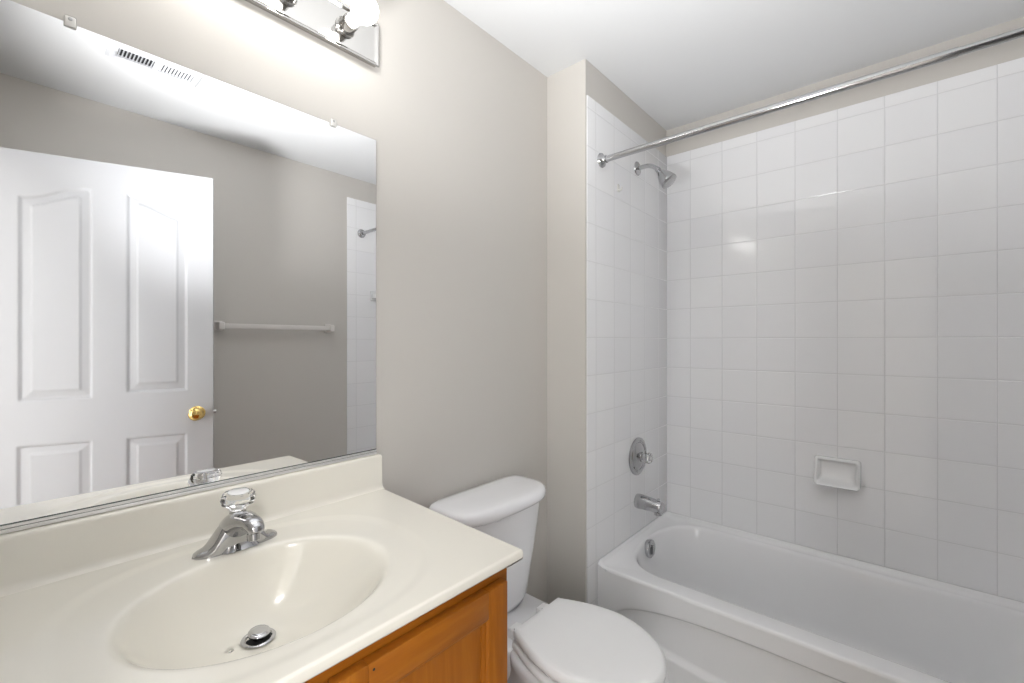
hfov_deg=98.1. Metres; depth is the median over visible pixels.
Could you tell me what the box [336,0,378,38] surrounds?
bulb
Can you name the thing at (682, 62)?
ceiling
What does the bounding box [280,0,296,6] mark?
socket
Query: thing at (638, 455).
shower valve
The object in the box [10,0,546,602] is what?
wall
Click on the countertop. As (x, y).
(120, 595)
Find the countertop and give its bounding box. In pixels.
[0,454,522,682]
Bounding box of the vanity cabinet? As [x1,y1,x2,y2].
[304,568,506,682]
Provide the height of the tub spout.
0.077 m
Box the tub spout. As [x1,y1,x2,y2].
[634,493,663,515]
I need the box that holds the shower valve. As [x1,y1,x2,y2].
[629,437,652,474]
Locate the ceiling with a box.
[444,0,1023,130]
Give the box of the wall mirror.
[0,0,376,534]
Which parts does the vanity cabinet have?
door rail, door panel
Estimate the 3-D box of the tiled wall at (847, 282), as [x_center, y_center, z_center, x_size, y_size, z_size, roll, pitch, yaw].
[1.399,0.162,1.871,1.528,2.295,0.006,0,0,41]
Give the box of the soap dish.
[814,455,860,490]
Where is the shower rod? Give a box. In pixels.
[597,27,1023,167]
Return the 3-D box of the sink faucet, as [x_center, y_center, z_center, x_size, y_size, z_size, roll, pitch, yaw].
[-0.532,0.362,0.885,0.143,0.116,0.156,0,0,41]
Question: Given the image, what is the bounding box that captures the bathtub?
[598,511,1023,682]
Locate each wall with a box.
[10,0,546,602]
[547,59,665,603]
[587,95,666,605]
[666,17,1023,156]
[667,57,1023,602]
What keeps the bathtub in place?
on the floor
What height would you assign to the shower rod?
0.060 m
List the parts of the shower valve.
knob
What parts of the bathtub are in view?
overflow plate, overflow lever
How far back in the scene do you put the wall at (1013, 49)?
1.83 m
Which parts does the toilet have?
tank lid, tank, seat lid, seat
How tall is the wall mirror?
0.912 m
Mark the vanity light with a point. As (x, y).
(354, 31)
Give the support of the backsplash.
attached to the wall at (456, 119)
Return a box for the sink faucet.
[192,487,276,559]
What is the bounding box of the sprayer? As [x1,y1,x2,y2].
[634,162,676,188]
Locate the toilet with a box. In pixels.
[429,475,668,682]
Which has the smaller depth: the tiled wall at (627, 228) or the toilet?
the toilet
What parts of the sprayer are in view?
shower arm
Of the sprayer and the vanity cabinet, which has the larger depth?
the sprayer
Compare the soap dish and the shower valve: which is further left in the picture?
the shower valve
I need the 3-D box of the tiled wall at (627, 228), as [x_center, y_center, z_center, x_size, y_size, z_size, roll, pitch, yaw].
[0.564,0.162,2.075,0.006,2.295,0.802,0,0,41]
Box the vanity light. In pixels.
[245,0,378,67]
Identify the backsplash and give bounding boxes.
[0,454,384,596]
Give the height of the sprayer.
0.154 m
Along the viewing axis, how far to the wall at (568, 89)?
1.83 m

